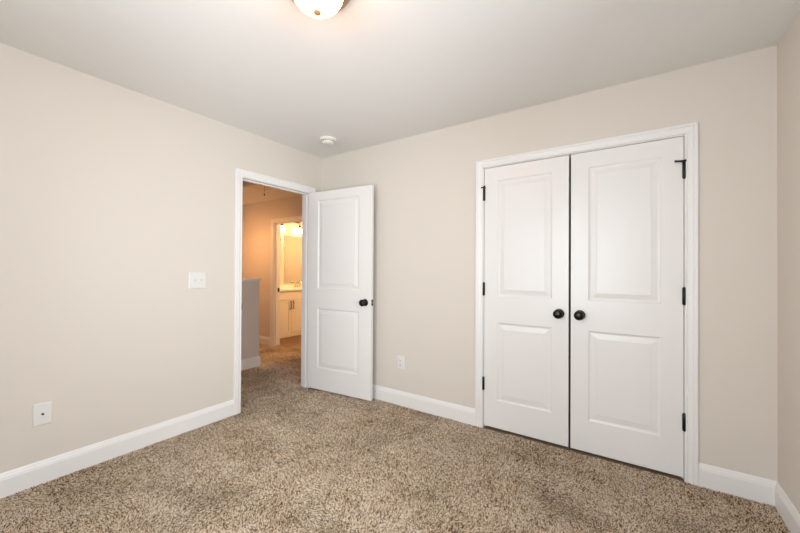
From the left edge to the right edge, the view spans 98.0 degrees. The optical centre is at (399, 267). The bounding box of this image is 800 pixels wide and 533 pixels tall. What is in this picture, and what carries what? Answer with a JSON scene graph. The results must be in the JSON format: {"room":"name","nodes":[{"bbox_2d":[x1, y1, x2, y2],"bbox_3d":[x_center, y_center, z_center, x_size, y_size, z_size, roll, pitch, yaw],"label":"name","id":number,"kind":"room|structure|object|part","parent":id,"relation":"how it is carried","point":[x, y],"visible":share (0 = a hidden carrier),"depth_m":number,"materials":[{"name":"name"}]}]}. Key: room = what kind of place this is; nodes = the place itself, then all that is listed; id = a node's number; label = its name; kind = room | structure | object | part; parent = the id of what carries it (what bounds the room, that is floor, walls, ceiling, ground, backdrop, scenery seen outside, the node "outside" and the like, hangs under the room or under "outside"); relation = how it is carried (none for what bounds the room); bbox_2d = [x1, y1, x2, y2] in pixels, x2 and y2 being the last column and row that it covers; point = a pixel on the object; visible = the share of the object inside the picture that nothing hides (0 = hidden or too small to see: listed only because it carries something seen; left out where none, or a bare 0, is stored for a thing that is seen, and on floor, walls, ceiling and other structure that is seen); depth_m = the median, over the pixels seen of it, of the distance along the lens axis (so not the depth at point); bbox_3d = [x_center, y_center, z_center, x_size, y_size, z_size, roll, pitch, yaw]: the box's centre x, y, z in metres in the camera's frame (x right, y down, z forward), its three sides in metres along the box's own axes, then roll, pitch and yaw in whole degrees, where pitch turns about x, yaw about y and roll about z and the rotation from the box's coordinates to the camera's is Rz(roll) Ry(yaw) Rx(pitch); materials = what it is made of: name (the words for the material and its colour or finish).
{"room":"empty bedroom","nodes":[
{"label":"empty bedroom","id":0,"kind":"room"},
{"bbox_2d":[0,43,321,473],"bbox_3d":[-1.613,-0.074,2.736,0.115,2.638,4.250,0,0,34],"label":"wall","id":1,"kind":"structure","parent":0,"point":[111,194],"depth_m":2.23,"materials":[{"name":"beige paint"}]},
{"bbox_2d":[33,401,51,426],"bbox_3d":[-2.041,0.835,1.988,0.016,0.124,0.078,0,0,34],"label":"outlet","id":2,"kind":"object","parent":1,"relation":"attached to","point":[42,412],"visible":1,"depth_m":1.99,"materials":[{"name":"white plastic"}]},
{"bbox_2d":[0,399,233,497],"bbox_3d":[-2.037,1.169,1.996,0.014,0.136,2.270,0,0,34],"label":"baseboard","id":3,"kind":"structure","parent":1,"relation":"attached to","point":[19,479],"depth_m":2.21,"materials":[{"name":"white paint"}]},
{"bbox_2d":[189,272,205,288],"bbox_3d":[-1.561,0.097,2.692,0.020,0.126,0.128,0,0,34],"label":"light switch","id":4,"kind":"object","parent":1,"relation":"attached to","point":[196,279],"visible":1,"depth_m":2.69,"materials":[{"name":"white plastic"}]},
{"bbox_2d":[234,168,315,414],"bbox_3d":[-1.202,0.204,3.342,0.151,2.093,0.878,0,0,34],"label":"door frame","id":5,"kind":"structure","parent":1,"relation":"attached to","point":[242,175],"depth_m":3.10,"materials":[{"name":"white paint"}]},
{"bbox_2d":[307,185,373,400],"bbox_3d":[-0.612,0.229,3.390,0.788,2.000,0.103,0,0,29],"label":"door","id":6,"kind":"structure","parent":1,"relation":"in","point":[341,221],"depth_m":3.39,"materials":[{"name":"white paint"}]},
{"bbox_3d":[-0.342,0.324,3.221,0.064,0.064,0.068,0,0,29],"label":"knob","id":7,"kind":"part","parent":6,"relation":"part of","materials":[{"name":"black metal"}]},
{"bbox_2d":[241,278,261,359],"bbox_3d":[-2.764,0.681,3.087,0.151,1.118,3.352,0,0,34],"label":"wall","id":8,"kind":"structure","parent":0,"point":[250,286],"depth_m":4.32,"materials":[{"name":"beige paint"}]},
{"bbox_2d":[241,356,260,370],"bbox_3d":[-2.769,1.173,3.080,0.142,0.136,3.344,0,0,34],"label":"baseboard","id":9,"kind":"structure","parent":8,"relation":"attached to","point":[252,362],"depth_m":4.31,"materials":[{"name":"white paint"}]},
{"bbox_2d":[242,181,300,204],"bbox_3d":[-2.151,-1.202,4.471,2.725,0.200,6.500,0,0,34],"label":"ceiling","id":10,"kind":"structure","parent":0,"point":[250,196],"depth_m":5.27,"materials":[{"name":"white paint"}]},
{"bbox_2d":[243,184,278,195],"bbox_3d":[-1.679,-1.017,4.617,0.917,0.164,0.355,0,0,34],"label":"attic hatch","id":11,"kind":"object","parent":10,"relation":"attached to","point":[256,187],"visible":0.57,"depth_m":4.76,"materials":[{"name":"beige"}]},
{"bbox_3d":[-1.690,-1.095,4.601,0.837,0.008,0.315,0,0,34],"label":"panel","id":12,"kind":"part","parent":11,"relation":"part of","materials":[{"name":"beige"}]},
{"bbox_3d":[-1.679,-1.094,4.618,0.917,0.009,0.355,0,0,34],"label":"trim frame","id":13,"kind":"part","parent":11,"relation":"part of","materials":[{"name":"white paint"}]},
{"bbox_2d":[242,205,301,284],"bbox_3d":[-3.334,-0.051,5.260,0.115,2.605,6.500,0,0,34],"label":"wall","id":14,"kind":"structure","parent":0,"point":[291,229],"depth_m":6.75,"materials":[{"name":"beige paint"}]},
{"bbox_2d":[280,284,301,287],"bbox_3d":[-2.154,0.361,6.878,0.020,0.054,1.790,0,0,34],"label":"backsplash","id":15,"kind":"structure","parent":14,"relation":"attached to","point":[281,286],"depth_m":6.82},
{"bbox_2d":[281,222,301,233],"bbox_3d":[-2.014,-0.837,6.940,0.183,0.297,1.040,0,0,34],"label":"vanity light","id":16,"kind":"object","parent":14,"relation":"attached to","point":[299,231],"visible":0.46,"depth_m":6.88,"materials":[{"name":"white glass"}]},
{"bbox_2d":[284,235,301,283],"bbox_3d":[-1.968,-0.159,7.168,0.005,0.940,1.010,0,0,34],"label":"bathroom mirror","id":17,"kind":"object","parent":14,"relation":"attached to","point":[292,244],"visible":0.36,"depth_m":6.92,"materials":[{"name":"mirror"}]},
{"bbox_2d":[243,195,301,336],"bbox_3d":[-1.565,0.059,5.338,2.725,2.405,0.115,0,0,34],"label":"wall","id":18,"kind":"structure","parent":0,"point":[258,216],"depth_m":5.75,"materials":[{"name":"beige paint"}]},
{"bbox_2d":[259,336,269,345],"bbox_3d":[-2.413,1.192,5.823,0.780,0.136,0.014,0,0,34],"label":"baseboard","id":19,"kind":"structure","parent":18,"relation":"attached to","point":[263,340],"depth_m":5.68,"materials":[{"name":"white paint"}]},
{"bbox_2d":[270,215,301,345],"bbox_3d":[-1.653,0.236,5.396,0.955,2.050,0.151,0,0,34],"label":"door frame","id":20,"kind":"structure","parent":18,"relation":"attached to","point":[275,243],"depth_m":5.59,"materials":[{"name":"white paint"}]},
{"bbox_2d":[0,335,776,532],"bbox_3d":[-0.776,1.299,3.514,6.800,0.110,6.700,0,0,34],"label":"floor","id":21,"kind":"structure","parent":0,"point":[607,459],"depth_m":1.98,"materials":[{"name":"beige carpet"}]},
{"bbox_2d":[280,290,301,338],"bbox_3d":[-1.942,0.838,6.742,0.521,0.840,1.770,0,0,34],"label":"bathroom vanity","id":22,"kind":"object","parent":21,"relation":"on","point":[290,301],"visible":0.24,"depth_m":6.29,"materials":[{"name":"white wood"}]},
{"bbox_3d":[-2.083,0.881,6.149,0.020,0.605,0.383,0,0,34],"label":"cabinet door","id":23,"kind":"part","parent":22,"relation":"part of","materials":[{"name":"white wood"}]},
{"bbox_3d":[-1.768,1.220,6.620,0.018,0.052,1.770,0,0,34],"label":"rail","id":24,"kind":"part","parent":22,"relation":"part of","materials":[{"name":"white wood"}]},
{"bbox_2d":[280,284,301,290],"bbox_3d":[-1.952,0.376,6.741,0.510,0.084,1.790,0,0,34],"label":"countertop","id":25,"kind":"structure","parent":22,"relation":"on","point":[282,287],"depth_m":6.66,"materials":[{"name":"white stone"}]},
{"bbox_3d":[-1.973,0.502,6.312,0.020,0.137,0.770,0,0,34],"label":"false drawer","id":26,"kind":"part","parent":22,"relation":"part of","materials":[{"name":"white wood"}]},
{"bbox_3d":[-1.866,0.884,6.470,0.020,0.605,0.383,0,0,34],"label":"cabinet door","id":27,"kind":"part","parent":22,"relation":"part of","materials":[{"name":"white wood"}]},
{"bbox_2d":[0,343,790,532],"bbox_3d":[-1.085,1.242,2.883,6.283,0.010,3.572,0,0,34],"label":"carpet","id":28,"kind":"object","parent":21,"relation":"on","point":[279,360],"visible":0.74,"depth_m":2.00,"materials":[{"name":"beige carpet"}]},
{"bbox_2d":[0,0,799,157],"bbox_3d":[-0.286,-1.245,1.427,3.546,0.100,3.480,0,0,34],"label":"ceiling","id":29,"kind":"structure","parent":0,"point":[369,73],"depth_m":1.90,"materials":[{"name":"white paint"}]},
{"bbox_2d":[292,0,349,18],"bbox_3d":[-0.347,-1.128,1.458,0.300,0.134,0.300,0,0,34],"label":"ceiling light","id":30,"kind":"object","parent":29,"relation":"attached to","point":[319,9],"visible":1,"depth_m":1.45,"materials":[{"name":"white glass"}]},
{"bbox_2d":[320,136,335,145],"bbox_3d":[-0.662,-1.160,3.204,0.152,0.050,0.152,0,0,34],"label":"smoke detector","id":31,"kind":"object","parent":29,"relation":"attached to","point":[326,140],"visible":1,"depth_m":3.17,"materials":[{"name":"white plastic"}]},
{"bbox_2d":[322,45,777,480],"bbox_3d":[0.602,0.013,2.845,3.431,2.488,0.115,0,0,34],"label":"wall","id":32,"kind":"structure","parent":0,"point":[424,232],"depth_m":2.20,"materials":[{"name":"beige paint"}]},
{"bbox_2d":[397,355,404,369],"bbox_3d":[0.006,0.862,3.165,0.078,0.122,0.009,0,0,34],"label":"power outlet","id":33,"kind":"object","parent":32,"relation":"attached to","point":[400,359],"visible":1,"depth_m":3.16,"materials":[{"name":"white plastic"}]},
{"bbox_2d":[373,384,474,425],"bbox_3d":[-0.156,1.187,3.216,1.761,0.136,0.102,0,0,34],"label":"baseboard","id":34,"kind":"structure","parent":32,"relation":"attached to","point":[456,412],"depth_m":3.00,"materials":[{"name":"white paint"}]},
{"bbox_2d":[481,155,569,446],"bbox_3d":[0.892,0.226,2.562,0.630,2.013,0.103,0,0,34],"label":"door","id":35,"kind":"structure","parent":32,"relation":"in","point":[525,380],"depth_m":2.55,"materials":[{"name":"white paint"}]},
{"bbox_3d":[1.093,0.319,2.404,0.064,0.064,0.068,0,0,34],"label":"knob","id":36,"kind":"part","parent":35,"relation":"part of","materials":[{"name":"black metal"}]},
{"bbox_2d":[475,122,697,486],"bbox_3d":[1.193,0.207,2.432,1.350,2.101,0.133,0,0,34],"label":"door frame","id":37,"kind":"structure","parent":32,"relation":"attached to","point":[689,131],"depth_m":2.05,"materials":[{"name":"white paint"}]},
{"bbox_2d":[570,136,686,476],"bbox_3d":[1.421,0.227,2.204,0.622,2.013,0.103,0,0,34],"label":"door","id":38,"kind":"structure","parent":32,"relation":"in","point":[628,291],"depth_m":2.20,"materials":[{"name":"white paint"}]},
{"bbox_3d":[1.201,0.319,2.331,0.064,0.064,0.068,0,0,34],"label":"knob","id":39,"kind":"part","parent":38,"relation":"part of","materials":[{"name":"black metal"}]},
{"bbox_2d":[698,462,776,505],"bbox_3d":[1.848,1.190,1.912,0.320,0.136,0.014,0,0,34],"label":"baseboard","id":40,"kind":"structure","parent":32,"relation":"attached to","point":[750,487],"depth_m":1.91,"materials":[{"name":"white paint"}]},
{"bbox_2d":[569,159,570,412],"bbox_3d":[1.433,-0.008,2.766,2.196,2.538,0.685,0,0,34],"label":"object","id":41,"kind":"structure","parent":0,"point":[570,159],"depth_m":3.02,"materials":[{"name":"brown"}]},
{"bbox_2d":[777,9,799,513],"bbox_3d":[1.118,0.001,0.443,0.115,2.488,3.515,0,0,34],"label":"wall","id":42,"kind":"structure","parent":0,"point":[788,47],"depth_m":1.69,"materials":[{"name":"beige paint"}]},
{"bbox_2d":[775,481,799,532],"bbox_3d":[1.068,1.177,0.486,0.014,0.136,3.250,0,0,34],"label":"baseboard","id":43,"kind":"structure","parent":42,"relation":"attached to","point":[784,506],"depth_m":1.68,"materials":[{"name":"white paint"}]}
]}

